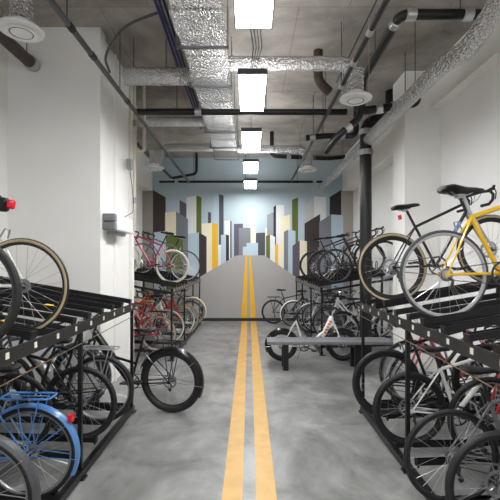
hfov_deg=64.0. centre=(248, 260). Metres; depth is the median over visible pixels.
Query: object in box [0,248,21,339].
bicycle
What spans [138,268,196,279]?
tray
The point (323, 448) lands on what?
floor
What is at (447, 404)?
tray
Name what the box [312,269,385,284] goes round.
tray
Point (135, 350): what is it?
tray
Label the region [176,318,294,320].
baseboard
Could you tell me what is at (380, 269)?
tray
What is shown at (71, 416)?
tail light
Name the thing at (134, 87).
vertical conduit
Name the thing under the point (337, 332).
bicycle
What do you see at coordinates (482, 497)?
tray
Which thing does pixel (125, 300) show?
tray
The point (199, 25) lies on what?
duct
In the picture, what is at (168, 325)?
bicycle
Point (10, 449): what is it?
bicycle
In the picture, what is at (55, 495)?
tray
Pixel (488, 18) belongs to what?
flexible duct
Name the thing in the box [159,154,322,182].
pipe
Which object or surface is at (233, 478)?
road line
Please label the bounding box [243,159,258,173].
ceiling lamp
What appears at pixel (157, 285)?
bicycle
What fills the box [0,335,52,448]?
bicycle
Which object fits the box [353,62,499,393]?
wall
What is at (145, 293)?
bicycle
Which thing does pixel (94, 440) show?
tray
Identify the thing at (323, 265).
bicycle
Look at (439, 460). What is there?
tray
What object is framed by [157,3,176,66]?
cable conduit
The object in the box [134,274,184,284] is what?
tray
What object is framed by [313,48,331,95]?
drain pipe
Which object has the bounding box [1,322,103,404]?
bicycle
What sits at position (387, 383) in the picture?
bicycle
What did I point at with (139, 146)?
pipe
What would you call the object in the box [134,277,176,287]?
tray
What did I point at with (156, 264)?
bicycle
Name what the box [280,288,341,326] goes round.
bicycle
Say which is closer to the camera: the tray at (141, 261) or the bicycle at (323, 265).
the bicycle at (323, 265)
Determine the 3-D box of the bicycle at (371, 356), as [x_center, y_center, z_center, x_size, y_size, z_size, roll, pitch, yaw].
[1.895,1.060,4.086,1.645,1.018,0.546,0,0,13]
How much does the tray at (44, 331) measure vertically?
0.322 m
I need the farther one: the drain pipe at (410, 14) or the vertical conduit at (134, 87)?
the vertical conduit at (134, 87)
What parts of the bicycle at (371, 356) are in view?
chain, frame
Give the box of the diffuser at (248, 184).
[245,181,255,188]
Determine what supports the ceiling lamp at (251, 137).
hanging from the ceiling
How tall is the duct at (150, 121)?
0.175 m
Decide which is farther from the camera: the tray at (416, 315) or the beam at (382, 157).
the beam at (382, 157)
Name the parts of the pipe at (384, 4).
hanger rod, hanger rod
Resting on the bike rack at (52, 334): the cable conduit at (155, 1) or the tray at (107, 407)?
the tray at (107, 407)
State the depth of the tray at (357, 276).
8.27 m
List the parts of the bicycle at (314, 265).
frame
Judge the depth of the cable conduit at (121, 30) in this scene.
4.81 m
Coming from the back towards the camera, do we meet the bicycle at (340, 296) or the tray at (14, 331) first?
the bicycle at (340, 296)
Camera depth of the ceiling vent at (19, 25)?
3.78 m
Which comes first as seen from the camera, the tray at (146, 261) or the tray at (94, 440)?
the tray at (94, 440)
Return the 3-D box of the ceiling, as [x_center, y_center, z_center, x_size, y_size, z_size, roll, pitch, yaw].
[-0.040,-3.200,3.500,6.720,0.200,17.400,0,0,0]
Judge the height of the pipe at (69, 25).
0.867 m
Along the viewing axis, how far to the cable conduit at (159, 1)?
5.07 m
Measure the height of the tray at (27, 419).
0.060 m
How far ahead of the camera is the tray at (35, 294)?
4.03 m
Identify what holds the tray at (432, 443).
on the bike rack at (485, 313)
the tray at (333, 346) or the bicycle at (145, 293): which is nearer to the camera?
the tray at (333, 346)
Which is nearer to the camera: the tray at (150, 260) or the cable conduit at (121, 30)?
the cable conduit at (121, 30)
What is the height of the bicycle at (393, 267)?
1.125 m
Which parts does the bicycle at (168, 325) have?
frame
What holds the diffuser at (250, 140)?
attached to the ceiling lamp at (251, 137)
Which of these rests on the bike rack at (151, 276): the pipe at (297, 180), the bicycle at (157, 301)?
the bicycle at (157, 301)
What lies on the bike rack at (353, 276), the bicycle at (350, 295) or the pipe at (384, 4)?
the bicycle at (350, 295)
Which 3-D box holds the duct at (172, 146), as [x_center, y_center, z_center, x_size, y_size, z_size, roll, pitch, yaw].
[-1.436,-2.324,8.777,1.290,0.526,0.323,0,0,-9]
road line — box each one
[222,321,246,499]
[251,321,276,499]
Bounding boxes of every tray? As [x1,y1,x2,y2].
[0,277,131,303]
[0,281,123,307]
[0,287,114,310]
[0,291,103,314]
[0,297,91,319]
[0,305,76,324]
[0,320,57,335]
[0,324,36,340]
[0,400,123,405]
[0,402,121,410]
[0,432,97,444]
[0,450,69,458]
[0,491,58,499]
[6,416,104,424]
[134,259,187,281]
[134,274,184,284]
[134,275,181,285]
[134,276,179,286]
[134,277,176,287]
[134,322,191,325]
[134,341,173,344]
[134,349,153,351]
[137,260,192,281]
[137,261,190,282]
[137,261,193,280]
[138,260,195,279]
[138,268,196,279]
[138,332,183,334]
[142,268,198,278]
[300,260,356,279]
[307,262,374,281]
[310,269,381,282]
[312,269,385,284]
[315,261,389,284]
[317,261,392,286]
[320,345,391,347]
[365,281,477,305]
[373,285,499,308]
[380,396,499,405]
[380,403,467,408]
[382,279,499,306]
[385,408,499,420]
[393,292,499,315]
[395,439,499,447]
[406,298,499,321]
[414,456,499,467]
[420,304,499,326]
[438,495,499,499]
[440,316,499,334]
[463,327,499,343]
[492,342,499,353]
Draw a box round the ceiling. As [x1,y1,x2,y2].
[0,0,486,157]
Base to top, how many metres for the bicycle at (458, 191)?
1.110 m
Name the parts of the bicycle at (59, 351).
frame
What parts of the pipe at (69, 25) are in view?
hanger rod, hanger rod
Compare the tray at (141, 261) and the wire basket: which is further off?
the tray at (141, 261)
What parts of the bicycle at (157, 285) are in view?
frame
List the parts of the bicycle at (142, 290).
frame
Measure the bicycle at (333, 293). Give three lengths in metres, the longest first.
1.685 x 0.999 x 0.564 m
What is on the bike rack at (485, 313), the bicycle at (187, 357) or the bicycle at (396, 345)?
the bicycle at (396, 345)
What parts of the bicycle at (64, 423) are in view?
frame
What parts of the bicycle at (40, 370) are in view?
frame, seat post, chain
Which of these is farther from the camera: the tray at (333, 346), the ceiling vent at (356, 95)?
the tray at (333, 346)
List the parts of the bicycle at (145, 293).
frame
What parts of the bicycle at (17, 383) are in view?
frame, seat post, chain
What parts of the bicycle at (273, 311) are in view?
frame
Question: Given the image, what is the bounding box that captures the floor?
[0,321,499,499]
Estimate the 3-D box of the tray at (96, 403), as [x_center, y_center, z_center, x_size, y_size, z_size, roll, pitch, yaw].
[-2.184,1.670,4.660,1.532,0.060,0.068,2,0,0]
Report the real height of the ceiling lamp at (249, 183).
1.040 m
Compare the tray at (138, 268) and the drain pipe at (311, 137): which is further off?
the tray at (138, 268)
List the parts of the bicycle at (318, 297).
frame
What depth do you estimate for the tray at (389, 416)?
3.99 m
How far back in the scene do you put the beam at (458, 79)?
5.48 m
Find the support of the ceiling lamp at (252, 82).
hanging from the ceiling
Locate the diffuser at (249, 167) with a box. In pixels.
[244,162,257,172]
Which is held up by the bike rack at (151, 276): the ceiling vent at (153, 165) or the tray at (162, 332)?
the tray at (162, 332)
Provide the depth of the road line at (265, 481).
4.12 m
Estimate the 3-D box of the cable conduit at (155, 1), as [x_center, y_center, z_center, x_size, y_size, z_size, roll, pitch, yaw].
[-1.010,-2.800,2.750,0.031,0.032,11.500,0,0,0]
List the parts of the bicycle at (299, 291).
frame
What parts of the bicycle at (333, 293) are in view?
frame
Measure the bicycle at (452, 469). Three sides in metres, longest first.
1.690 x 0.998 x 0.547 m
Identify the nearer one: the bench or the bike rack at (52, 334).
the bike rack at (52, 334)
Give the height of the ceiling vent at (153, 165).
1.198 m
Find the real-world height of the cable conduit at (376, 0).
0.018 m
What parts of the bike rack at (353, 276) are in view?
rail, post, rail, post, post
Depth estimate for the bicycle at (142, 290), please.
8.84 m
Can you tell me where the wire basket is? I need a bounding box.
[320,292,335,302]
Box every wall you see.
[0,44,141,347]
[142,158,341,304]
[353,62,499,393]
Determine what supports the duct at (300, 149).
attached to the duct at (199, 25)
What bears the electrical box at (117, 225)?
attached to the wall pier at (68, 125)
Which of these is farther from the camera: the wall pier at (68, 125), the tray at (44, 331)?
the wall pier at (68, 125)
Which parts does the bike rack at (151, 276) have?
post, post, rail, rail, post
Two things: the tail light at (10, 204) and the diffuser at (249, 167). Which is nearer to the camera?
the tail light at (10, 204)
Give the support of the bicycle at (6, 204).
in the bike rack at (52, 334)
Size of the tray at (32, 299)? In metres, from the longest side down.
1.593 x 0.068 x 0.060 m
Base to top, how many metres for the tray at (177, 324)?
0.060 m
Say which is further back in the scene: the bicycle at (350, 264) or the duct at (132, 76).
the bicycle at (350, 264)
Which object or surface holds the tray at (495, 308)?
on the bike rack at (485, 313)
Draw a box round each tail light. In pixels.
[6,199,15,208]
[68,413,73,421]
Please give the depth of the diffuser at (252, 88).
4.89 m
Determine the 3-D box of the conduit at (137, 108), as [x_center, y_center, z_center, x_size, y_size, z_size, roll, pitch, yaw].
[-1.500,-2.720,7.200,1.400,0.060,0.058,0,0,0]
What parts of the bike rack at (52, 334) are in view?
rail, guide rod, post, rail, post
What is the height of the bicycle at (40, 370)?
0.995 m
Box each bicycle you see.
[0,195,68,328]
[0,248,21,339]
[0,324,133,419]
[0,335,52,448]
[0,338,116,437]
[0,363,80,494]
[0,435,40,499]
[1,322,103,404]
[53,312,204,412]
[134,231,188,281]
[134,294,184,338]
[134,294,184,341]
[134,300,176,349]
[135,230,199,280]
[135,289,198,333]
[136,292,194,331]
[137,284,206,323]
[139,288,202,325]
[143,285,202,319]
[261,289,315,323]
[265,304,355,360]
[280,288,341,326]
[292,286,358,324]
[297,290,359,330]
[299,232,359,278]
[301,289,373,330]
[307,230,384,280]
[312,290,392,336]
[315,295,389,334]
[318,226,392,281]
[324,297,392,338]
[352,323,497,416]
[357,185,499,300]
[372,337,499,442]
[379,320,499,400]
[386,325,499,404]
[399,184,499,316]
[403,365,499,499]
[444,430,499,499]
[447,338,499,456]
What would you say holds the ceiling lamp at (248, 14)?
hanging from the ceiling
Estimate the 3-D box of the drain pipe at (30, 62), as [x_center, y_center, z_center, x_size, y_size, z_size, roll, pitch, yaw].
[-2.840,-2.794,3.950,0.178,0.612,2.700,0,0,0]
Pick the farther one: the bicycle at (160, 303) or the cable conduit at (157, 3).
the bicycle at (160, 303)
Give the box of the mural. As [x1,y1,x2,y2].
[142,190,352,317]
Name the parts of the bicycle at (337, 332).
frame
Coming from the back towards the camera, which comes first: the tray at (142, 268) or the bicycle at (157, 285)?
the tray at (142, 268)
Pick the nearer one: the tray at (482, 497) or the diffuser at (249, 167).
the tray at (482, 497)
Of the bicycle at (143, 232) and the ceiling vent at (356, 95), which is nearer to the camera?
the ceiling vent at (356, 95)
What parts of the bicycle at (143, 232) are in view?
frame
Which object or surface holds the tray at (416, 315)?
on the bike rack at (485, 313)
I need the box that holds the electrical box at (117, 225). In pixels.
[102,213,132,236]
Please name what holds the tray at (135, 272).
on the bike rack at (151, 276)
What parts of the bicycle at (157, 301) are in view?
frame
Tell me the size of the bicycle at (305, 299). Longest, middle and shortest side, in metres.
1.685 x 0.975 x 0.547 m
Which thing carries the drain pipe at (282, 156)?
hanging from the ceiling
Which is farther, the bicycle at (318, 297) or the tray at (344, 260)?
the tray at (344, 260)
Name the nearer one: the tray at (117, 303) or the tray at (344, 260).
the tray at (117, 303)
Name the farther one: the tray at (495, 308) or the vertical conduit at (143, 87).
the vertical conduit at (143, 87)
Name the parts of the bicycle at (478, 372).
frame, chain, saddle rail, seat post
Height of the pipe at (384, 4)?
0.865 m
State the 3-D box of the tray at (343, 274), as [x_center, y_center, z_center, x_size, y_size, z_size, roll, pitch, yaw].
[2.156,0.231,9.350,1.588,0.527,0.116,0,0,0]
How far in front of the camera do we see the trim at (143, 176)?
10.99 m
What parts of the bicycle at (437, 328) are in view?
frame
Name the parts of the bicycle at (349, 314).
frame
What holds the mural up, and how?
attached to the wall at (238, 200)
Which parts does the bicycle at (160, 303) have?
frame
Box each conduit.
[104,12,157,72]
[133,86,135,230]
[136,86,145,152]
[137,108,201,108]
[153,0,201,129]
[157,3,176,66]
[158,0,203,128]
[162,0,204,127]
[336,0,376,82]
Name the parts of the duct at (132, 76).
hanger rod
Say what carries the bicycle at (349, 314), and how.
on the bike rack at (353, 276)
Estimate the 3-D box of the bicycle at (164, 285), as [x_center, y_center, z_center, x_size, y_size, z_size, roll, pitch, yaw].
[-2.083,1.143,11.075,1.650,1.003,0.543,0,0,12]
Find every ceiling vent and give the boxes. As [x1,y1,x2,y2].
[0,0,44,42]
[144,150,163,170]
[298,153,316,172]
[339,18,371,105]
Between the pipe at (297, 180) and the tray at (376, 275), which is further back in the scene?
the pipe at (297, 180)
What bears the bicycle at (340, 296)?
on the bike rack at (353, 276)
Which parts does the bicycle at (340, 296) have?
frame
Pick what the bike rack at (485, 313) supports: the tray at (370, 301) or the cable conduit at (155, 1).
the tray at (370, 301)
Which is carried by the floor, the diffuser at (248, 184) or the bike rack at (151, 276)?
the bike rack at (151, 276)
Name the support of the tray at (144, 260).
on the bike rack at (151, 276)
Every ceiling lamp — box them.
[233,0,274,28]
[238,29,267,110]
[241,115,261,150]
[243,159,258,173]
[244,153,256,188]
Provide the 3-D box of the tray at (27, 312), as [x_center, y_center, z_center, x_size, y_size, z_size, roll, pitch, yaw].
[-2.163,0.347,3.160,1.593,0.060,0.068,9,0,0]
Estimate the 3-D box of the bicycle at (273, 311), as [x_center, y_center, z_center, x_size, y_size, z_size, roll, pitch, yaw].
[1.200,1.296,11.450,1.690,0.998,0.547,0,0,0]
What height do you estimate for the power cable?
0.957 m
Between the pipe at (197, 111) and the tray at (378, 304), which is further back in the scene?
the pipe at (197, 111)
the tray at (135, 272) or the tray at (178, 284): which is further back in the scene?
the tray at (135, 272)
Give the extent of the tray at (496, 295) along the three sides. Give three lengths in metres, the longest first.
1.633 x 0.068 x 0.060 m
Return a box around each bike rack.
[0,276,136,499]
[134,259,200,360]
[295,260,392,355]
[358,279,499,499]
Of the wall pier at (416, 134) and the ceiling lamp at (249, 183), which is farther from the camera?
the ceiling lamp at (249, 183)
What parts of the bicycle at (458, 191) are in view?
saddle rail, seat post, frame, chain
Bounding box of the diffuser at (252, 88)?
[239,75,265,110]
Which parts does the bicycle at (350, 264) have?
frame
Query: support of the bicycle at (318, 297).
on the bike rack at (353, 276)
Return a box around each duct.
[122,37,191,85]
[138,117,205,126]
[158,143,212,165]
[168,0,238,159]
[228,56,357,82]
[237,145,308,156]
[318,0,499,190]
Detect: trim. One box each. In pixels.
[136,147,151,190]
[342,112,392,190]
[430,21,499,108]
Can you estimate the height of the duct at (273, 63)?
0.453 m
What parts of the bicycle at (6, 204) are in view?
frame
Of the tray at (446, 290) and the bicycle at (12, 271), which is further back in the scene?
the tray at (446, 290)
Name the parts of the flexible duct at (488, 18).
hanger rod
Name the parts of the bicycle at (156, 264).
frame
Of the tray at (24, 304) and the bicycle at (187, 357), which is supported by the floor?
the bicycle at (187, 357)
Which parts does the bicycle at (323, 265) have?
frame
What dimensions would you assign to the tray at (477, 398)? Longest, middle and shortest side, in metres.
1.572 x 0.068 x 0.060 m
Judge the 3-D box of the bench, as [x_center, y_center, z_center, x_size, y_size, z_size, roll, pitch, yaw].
[1.325,1.558,6.710,2.050,0.485,0.420,0,0,0]
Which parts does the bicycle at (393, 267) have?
seat post, chain, frame, brake lever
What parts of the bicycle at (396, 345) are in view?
frame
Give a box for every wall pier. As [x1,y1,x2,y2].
[7,27,133,396]
[393,71,439,370]
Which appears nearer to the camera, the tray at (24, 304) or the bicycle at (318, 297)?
the tray at (24, 304)
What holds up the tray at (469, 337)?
on the bike rack at (485, 313)
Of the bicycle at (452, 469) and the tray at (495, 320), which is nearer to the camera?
the bicycle at (452, 469)
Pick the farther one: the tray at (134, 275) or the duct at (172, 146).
the duct at (172, 146)
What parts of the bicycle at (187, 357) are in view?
frame, chain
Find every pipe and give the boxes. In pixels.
[0,31,39,71]
[46,0,189,183]
[134,72,346,115]
[137,142,197,178]
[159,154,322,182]
[270,131,344,159]
[290,0,389,181]
[305,106,358,140]
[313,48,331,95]
[322,0,481,154]
[354,52,420,114]
[358,89,392,355]
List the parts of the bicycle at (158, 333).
frame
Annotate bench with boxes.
[266,337,392,370]
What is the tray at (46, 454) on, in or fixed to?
on the bike rack at (52, 334)
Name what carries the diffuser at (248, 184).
attached to the ceiling lamp at (249, 183)
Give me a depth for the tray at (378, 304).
4.23 m
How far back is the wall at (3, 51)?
5.24 m
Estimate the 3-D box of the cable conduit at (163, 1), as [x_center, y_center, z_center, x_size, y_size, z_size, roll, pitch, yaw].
[-0.930,-2.840,2.750,0.031,0.032,11.500,0,0,0]
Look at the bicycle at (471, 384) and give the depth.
3.29 m
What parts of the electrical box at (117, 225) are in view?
casing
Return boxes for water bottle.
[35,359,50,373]
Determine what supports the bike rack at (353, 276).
on the floor
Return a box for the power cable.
[250,29,261,67]
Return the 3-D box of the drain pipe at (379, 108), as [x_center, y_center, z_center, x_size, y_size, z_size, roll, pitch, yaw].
[2.060,-2.638,5.950,1.000,0.924,0.143,0,0,0]
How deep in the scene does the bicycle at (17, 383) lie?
3.70 m
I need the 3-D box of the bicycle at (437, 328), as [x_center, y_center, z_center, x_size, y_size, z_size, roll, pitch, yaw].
[2.435,1.201,4.620,1.714,0.968,0.547,-1,0,0]
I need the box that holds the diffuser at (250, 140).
[242,132,260,149]
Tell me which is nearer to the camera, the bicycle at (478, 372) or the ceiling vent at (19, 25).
the bicycle at (478, 372)
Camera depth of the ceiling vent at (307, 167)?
8.82 m
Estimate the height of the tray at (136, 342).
0.060 m
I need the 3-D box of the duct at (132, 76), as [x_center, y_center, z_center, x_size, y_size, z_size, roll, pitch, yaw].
[-1.260,-2.769,5.550,0.920,0.662,0.243,0,0,0]
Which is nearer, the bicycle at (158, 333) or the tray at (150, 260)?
the bicycle at (158, 333)
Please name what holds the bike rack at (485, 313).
on the floor
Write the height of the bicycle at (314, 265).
1.116 m
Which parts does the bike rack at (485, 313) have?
post, rail, post, rail, guide rod, post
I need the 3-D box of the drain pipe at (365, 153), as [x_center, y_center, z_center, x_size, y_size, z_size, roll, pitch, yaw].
[2.353,-0.650,7.300,0.710,4.900,0.257,0,0,0]
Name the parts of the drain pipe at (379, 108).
hanger rod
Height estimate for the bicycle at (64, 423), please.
1.049 m

